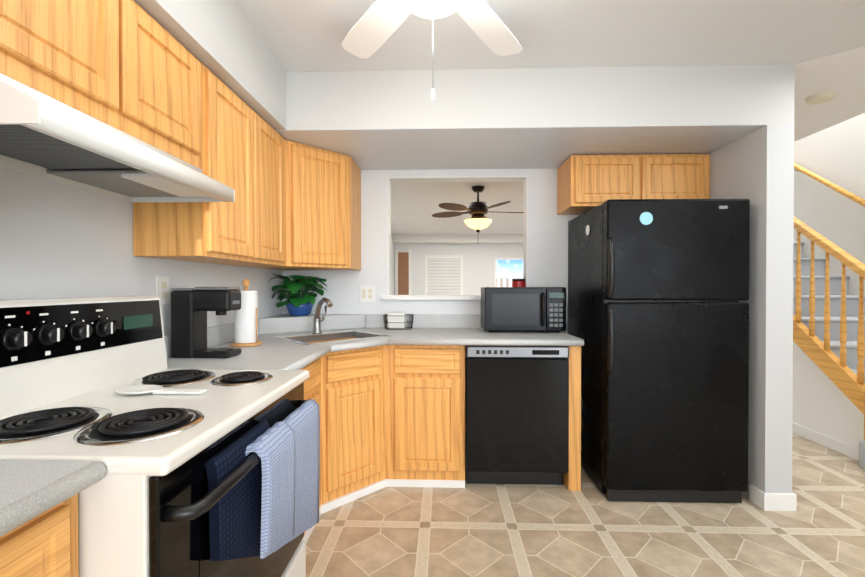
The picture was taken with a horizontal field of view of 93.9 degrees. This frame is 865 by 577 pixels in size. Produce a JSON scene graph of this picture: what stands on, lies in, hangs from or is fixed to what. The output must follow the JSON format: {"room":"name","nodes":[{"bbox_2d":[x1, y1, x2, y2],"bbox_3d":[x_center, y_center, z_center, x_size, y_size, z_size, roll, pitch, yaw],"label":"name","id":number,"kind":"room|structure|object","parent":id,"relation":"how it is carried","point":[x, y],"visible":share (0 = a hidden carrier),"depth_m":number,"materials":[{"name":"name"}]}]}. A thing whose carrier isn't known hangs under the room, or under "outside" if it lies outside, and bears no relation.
{"room":"kitchen","nodes":[
{"label":"kitchen","id":0,"kind":"room"},
{"bbox_2d":[0,168,393,334],"bbox_3d":[-1.191,-0.042,3.508,0.120,2.500,13.120,0,0,2],"label":"wall","id":1,"kind":"structure","parent":0,"point":[58,240],"depth_m":1.38,"materials":[{"name":"white paint"}]},
{"bbox_2d":[0,0,131,135],"bbox_3d":[-1.054,-0.674,0.973,0.296,0.420,0.407,0,0,2],"label":"upper cabinet","id":2,"kind":"object","parent":1,"relation":"attached to","point":[77,54],"depth_m":1.03,"materials":[{"name":"brown wood"}]},
{"bbox_2d":[0,73,234,201],"bbox_3d":[-0.990,-0.399,1.202,0.412,0.129,0.765,0,0,2],"label":"range hood","id":3,"kind":"object","parent":2,"relation":"attached to","point":[45,137],"visible":1,"depth_m":1.13,"materials":[{"name":"white painted metal"},{"name":"metal mesh filter"}]},
{"bbox_2d":[156,276,169,304],"bbox_3d":[-1.177,0.008,1.763,0.008,0.125,0.080,0,0,2],"label":"outlet","id":4,"kind":"object","parent":1,"relation":"attached to","point":[162,288],"visible":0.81,"depth_m":1.76,"materials":[{"name":"white plastic"}]},
{"bbox_2d":[132,0,211,171],"bbox_3d":[-1.042,-0.677,1.380,0.296,0.420,0.408,0,0,2],"label":"upper cabinet","id":5,"kind":"object","parent":1,"relation":"attached to","point":[133,68],"depth_m":1.38,"materials":[{"name":"brown wood"}]},
{"bbox_2d":[133,73,259,263],"bbox_3d":[-1.030,-0.510,1.793,0.296,0.760,0.406,0,0,2],"label":"upper cabinet","id":6,"kind":"object","parent":1,"relation":"attached to","point":[204,232],"depth_m":1.71,"materials":[{"name":"brown wood"}]},
{"bbox_2d":[164,318,259,356],"bbox_3d":[-1.159,0.253,2.101,0.020,0.102,1.096,0,0,2],"label":"backsplash","id":7,"kind":"structure","parent":1,"relation":"attached to","point":[216,335],"depth_m":2.16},
{"bbox_2d":[223,117,287,267],"bbox_3d":[-1.018,-0.513,2.199,0.296,0.760,0.406,0,0,2],"label":"upper cabinet","id":8,"kind":"object","parent":1,"relation":"attached to","point":[273,147],"depth_m":2.23,"materials":[{"name":"brown wood"}]},
{"bbox_2d":[265,140,360,269],"bbox_3d":[-0.852,-0.517,2.740,0.596,0.760,0.682,0,0,2],"label":"upper cabinet","id":9,"kind":"object","parent":1,"relation":"attached to","point":[324,186],"depth_m":2.58,"materials":[{"name":"brown wood"}]},
{"bbox_2d":[283,168,579,332],"bbox_3d":[0.429,-0.009,3.111,3.142,2.440,0.120,0,0,2],"label":"wall","id":10,"kind":"structure","parent":0,"point":[547,246],"depth_m":3.07,"materials":[{"name":"white paint"}]},
{"bbox_2d":[360,285,374,301],"bbox_3d":[-0.496,0.041,3.072,0.115,0.130,0.008,0,0,2],"label":"outlet","id":11,"kind":"object","parent":10,"relation":"attached to","point":[367,293],"visible":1,"depth_m":3.07,"materials":[{"name":"white plastic"}]},
{"bbox_2d":[364,314,482,328],"bbox_3d":[0.203,0.246,3.047,1.415,0.102,0.020,0,0,2],"label":"backsplash","id":12,"kind":"structure","parent":10,"relation":"attached to","point":[371,321],"depth_m":3.04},
{"bbox_2d":[381,176,527,299],"bbox_3d":[0.190,-0.381,3.115,1.156,0.931,0.190,0,0,2],"label":"window frame","id":13,"kind":"structure","parent":10,"relation":"attached to","point":[524,179],"depth_m":3.07,"materials":[{"name":"white"}]},
{"bbox_2d":[512,279,524,286],"bbox_3d":[0.663,-0.012,3.104,0.102,0.122,0.102,0,0,2],"label":"candle jar","id":14,"kind":"object","parent":13,"relation":"on","point":[518,282],"visible":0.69,"depth_m":3.06,"materials":[{"name":"red glass"}]},
{"bbox_2d":[557,154,709,214],"bbox_3d":[1.387,-0.722,2.842,0.914,0.342,0.346,0,0,2],"label":"upper cabinet","id":15,"kind":"object","parent":10,"relation":"attached to","point":[585,183],"visible":0.92,"depth_m":2.68,"materials":[{"name":"brown wood"}]},
{"bbox_2d":[392,234,522,294],"bbox_3d":[1.643,-1.375,9.744,5.180,5.080,0.470,0,0,2],"label":"wall","id":16,"kind":"structure","parent":0,"point":[478,252],"depth_m":9.88,"materials":[{"name":"white paint"}]},
{"bbox_2d":[395,249,411,294],"bbox_3d":[-0.714,0.104,9.911,0.400,2.119,0.050,0,0,2],"label":"front door","id":17,"kind":"structure","parent":16,"relation":"in","point":[403,273],"depth_m":9.89,"materials":[{"name":"brown wood"}]},
{"bbox_2d":[425,255,462,294],"bbox_3d":[0.281,-0.265,9.888,0.950,1.100,0.034,0,0,2],"label":"window blinds","id":18,"kind":"object","parent":16,"relation":"attached to","point":[443,274],"visible":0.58,"depth_m":9.87,"materials":[{"name":"white plastic"}]},
{"bbox_2d":[493,257,522,286],"bbox_3d":[1.940,-0.240,9.836,0.910,1.050,0.040,0,0,2],"label":"window","id":19,"kind":"structure","parent":16,"relation":"attached to","point":[506,270],"depth_m":9.82,"materials":[{"name":"white"}]},
{"bbox_2d":[233,0,864,234],"bbox_3d":[1.458,-1.271,3.422,5.420,0.080,13.120,0,0,2],"label":"ceiling","id":20,"kind":"structure","parent":0,"point":[302,35],"depth_m":1.98,"materials":[{"name":"white paint"}]},
{"bbox_2d":[134,0,285,129],"bbox_3d":[-1.075,-1.043,-0.387,0.340,0.325,5.354,0,0,2],"label":"soffit","id":21,"kind":"object","parent":20,"relation":"attached to","point":[223,42],"depth_m":1.70,"materials":[{"name":"grey paint"}]},
{"bbox_2d":[342,0,522,99],"bbox_3d":[0.003,-0.924,1.315,1.257,0.581,1.208,0,0,2],"label":"ceiling fan","id":22,"kind":"object","parent":20,"relation":"hanging from","point":[375,27],"visible":1,"depth_m":1.65,"materials":[{"name":"white plastic"}]},
{"bbox_2d":[432,186,522,232],"bbox_3d":[0.593,-0.891,4.969,1.218,0.698,1.225,0,0,2],"label":"ceiling fan","id":23,"kind":"object","parent":20,"relation":"hanging from","point":[478,211],"visible":1,"depth_m":4.85,"materials":[{"name":"dark wood"},{"name":"bronze"},{"name":"amber glass"}]},
{"bbox_2d":[275,64,794,169],"bbox_3d":[0.417,-1.062,2.706,3.142,0.328,0.916,0,0,2],"label":"cross beam","id":24,"kind":"structure","parent":20,"relation":"attached to","point":[536,118],"depth_m":2.26,"materials":[{"name":"grey paint"}]},
{"bbox_2d":[306,433,864,576],"bbox_3d":[1.458,1.239,3.450,5.460,0.060,13.140,0,0,2],"label":"floor","id":25,"kind":"structure","parent":0,"point":[589,529],"depth_m":2.01,"materials":[{"name":"beige tile"}]},
{"bbox_2d":[0,471,103,576],"bbox_3d":[-0.929,0.790,0.391,0.582,0.875,0.712,0,0,2],"label":"base cabinet","id":26,"kind":"object","parent":25,"relation":"on","point":[38,518],"depth_m":0.66,"materials":[{"name":"brown wood"}]},
{"bbox_2d":[0,459,99,538],"bbox_3d":[-0.931,0.336,0.033,0.597,0.038,1.422,0,0,2],"label":"countertop","id":27,"kind":"structure","parent":26,"relation":"on","point":[28,488],"depth_m":0.66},
{"bbox_2d":[0,295,319,576],"bbox_3d":[-0.776,0.626,1.145,0.739,1.194,0.794,0,0,2],"label":"range","id":28,"kind":"object","parent":25,"relation":"on","point":[212,472],"visible":1,"depth_m":1.01,"materials":[{"name":"white metal"}]},
{"bbox_2d":[302,381,323,541],"bbox_3d":[-0.885,0.781,1.862,0.582,0.875,0.626,0,0,2],"label":"base cabinet","id":29,"kind":"object","parent":25,"relation":"on","point":[314,390],"depth_m":2.12,"materials":[{"name":"brown wood"}]},
{"bbox_2d":[324,381,391,512],"bbox_3d":[-0.706,0.776,2.628,0.895,0.875,0.917,0,0,2],"label":"base cabinet","id":30,"kind":"object","parent":25,"relation":"on","point":[390,402],"depth_m":2.32,"materials":[{"name":"brown wood"}]},
{"bbox_2d":[167,325,583,380],"bbox_3d":[-0.137,0.319,2.296,2.052,0.043,1.543,0,0,2],"label":"countertop","id":31,"kind":"structure","parent":30,"relation":"on","point":[398,354],"depth_m":2.40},
{"bbox_2d":[171,287,240,357],"bbox_3d":[-1.014,0.148,1.819,0.264,0.312,0.120,0,0,2],"label":"coffee maker","id":32,"kind":"object","parent":31,"relation":"on","point":[190,307],"visible":1,"depth_m":1.76,"materials":[{"name":"black plastic"}]},
{"bbox_2d":[230,279,261,346],"bbox_3d":[-0.996,0.125,2.158,0.160,0.353,0.160,0,0,2],"label":"paper towel holder","id":33,"kind":"object","parent":31,"relation":"on","point":[246,325],"visible":0.96,"depth_m":2.11,"materials":[{"name":"white paper"}]},
{"bbox_2d":[269,274,326,315],"bbox_3d":[-0.956,0.048,2.891,0.363,0.294,0.379,0,0,2],"label":"pothos plant","id":34,"kind":"object","parent":31,"relation":"on","point":[295,304],"visible":0.98,"depth_m":2.85,"materials":[{"name":"green plant"}]},
{"bbox_2d":[308,297,339,332],"bbox_3d":[-0.706,0.176,2.633,0.168,0.238,0.234,0,0,2],"label":"faucet","id":35,"kind":"object","parent":31,"relation":"on","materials":[{"name":"silver metal"}]},
{"bbox_2d":[280,329,379,340],"bbox_3d":[-0.603,0.385,2.491,0.616,0.172,0.615,0,0,2],"label":"sink","id":36,"kind":"object","parent":31,"relation":"in","point":[329,334],"depth_m":2.65,"materials":[{"name":"silver metal"}]},
{"bbox_2d":[383,312,413,329],"bbox_3d":[-0.249,0.235,2.969,0.219,0.119,0.147,0,0,2],"label":"wire basket","id":37,"kind":"object","parent":31,"relation":"on","point":[395,319],"visible":1,"depth_m":2.93,"materials":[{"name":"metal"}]},
{"bbox_2d":[481,287,565,332],"bbox_3d":[0.626,0.144,2.836,0.543,0.308,0.357,0,0,2],"label":"microwave","id":38,"kind":"object","parent":31,"relation":"on","point":[523,308],"visible":1,"depth_m":2.70,"materials":[{"name":"black plastic"}]},
{"bbox_2d":[392,381,464,487],"bbox_3d":[-0.024,0.775,2.759,0.462,0.875,0.617,0,0,2],"label":"base cabinet","id":39,"kind":"object","parent":25,"relation":"on","point":[428,417],"depth_m":2.46,"materials":[{"name":"brown wood"}]},
{"bbox_2d":[465,345,568,484],"bbox_3d":[0.516,0.777,2.705,0.612,0.871,0.598,0,0,2],"label":"dishwasher","id":40,"kind":"object","parent":25,"relation":"on","point":[516,414],"visible":0.94,"depth_m":2.41,"materials":[{"name":"black plastic"}]},
{"bbox_2d":[568,199,749,502],"bbox_3d":[1.381,0.353,2.605,0.789,1.713,0.780,0,0,2],"label":"refrigerator","id":41,"kind":"object","parent":25,"relation":"on","point":[658,314],"visible":1,"depth_m":2.26,"materials":[{"name":"black metal"}]},
{"bbox_2d":[793,216,864,468],"bbox_3d":[3.483,0.013,3.828,1.146,2.384,2.771,0,0,2],"label":"staircase","id":42,"kind":"structure","parent":25,"relation":"on","point":[828,325],"depth_m":3.19,"materials":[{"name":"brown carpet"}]},
{"bbox_2d":[710,124,793,497],"bbox_3d":[1.915,0.156,2.671,0.145,2.115,0.916,0,0,2],"label":"wall column","id":43,"kind":"structure","parent":0,"point":[756,168],"depth_m":2.22,"materials":[{"name":"grey paint"}]},
{"bbox_2d":[749,484,796,510],"bbox_3d":[2.013,1.143,6.034,0.173,0.095,7.660,0,0,2],"label":"baseboard","id":44,"kind":"structure","parent":43,"relation":"attached to","point":[761,499],"depth_m":2.21,"materials":[{"name":"white wood"}]},
{"bbox_2d":[792,341,863,447],"bbox_3d":[3.139,-0.031,6.295,0.050,2.440,7.055,0,0,2],"label":"wall","id":45,"kind":"structure","parent":0,"point":[823,404],"depth_m":3.14,"materials":[{"name":"white paint"}]},
{"bbox_2d":[792,422,858,460],"bbox_3d":[3.107,1.147,6.314,0.013,0.085,7.035,0,0,2],"label":"baseboard","id":46,"kind":"structure","parent":45,"relation":"attached to","point":[846,449],"depth_m":3.08,"materials":[{"name":"white wood"}]},
{"bbox_2d":[794,113,864,295],"bbox_3d":[4.106,-1.331,3.344,0.120,5.080,13.120,0,0,2],"label":"wall","id":47,"kind":"structure","parent":0,"point":[834,154],"depth_m":4.08,"materials":[{"name":"white paint"}]},
{"bbox_2d":[794,163,864,206],"bbox_3d":[4.034,-1.492,4.636,0.095,2.394,3.129,0,0,2],"label":"handrail","id":48,"kind":"object","parent":47,"relation":"attached to","point":[839,189],"depth_m":4.03,"materials":[{"name":"brown wood"}]},
{"bbox_2d":[794,47,864,141],"bbox_3d":[2.585,-1.244,5.721,1.016,0.003,8.220,0,0,2],"label":"ceiling panel","id":49,"kind":"object","parent":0,"point":[842,74],"visible":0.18,"depth_m":2.48,"materials":[{"name":"white paint"}]},
{"bbox_2d":[805,91,836,103],"bbox_3d":[2.470,-1.209,2.569,0.148,0.031,0.148,0,0,2],"label":"smoke detector","id":50,"kind":"object","parent":49,"relation":"attached to","point":[821,97],"visible":1,"depth_m":2.54,"materials":[{"name":"beige plastic"}]}
]}

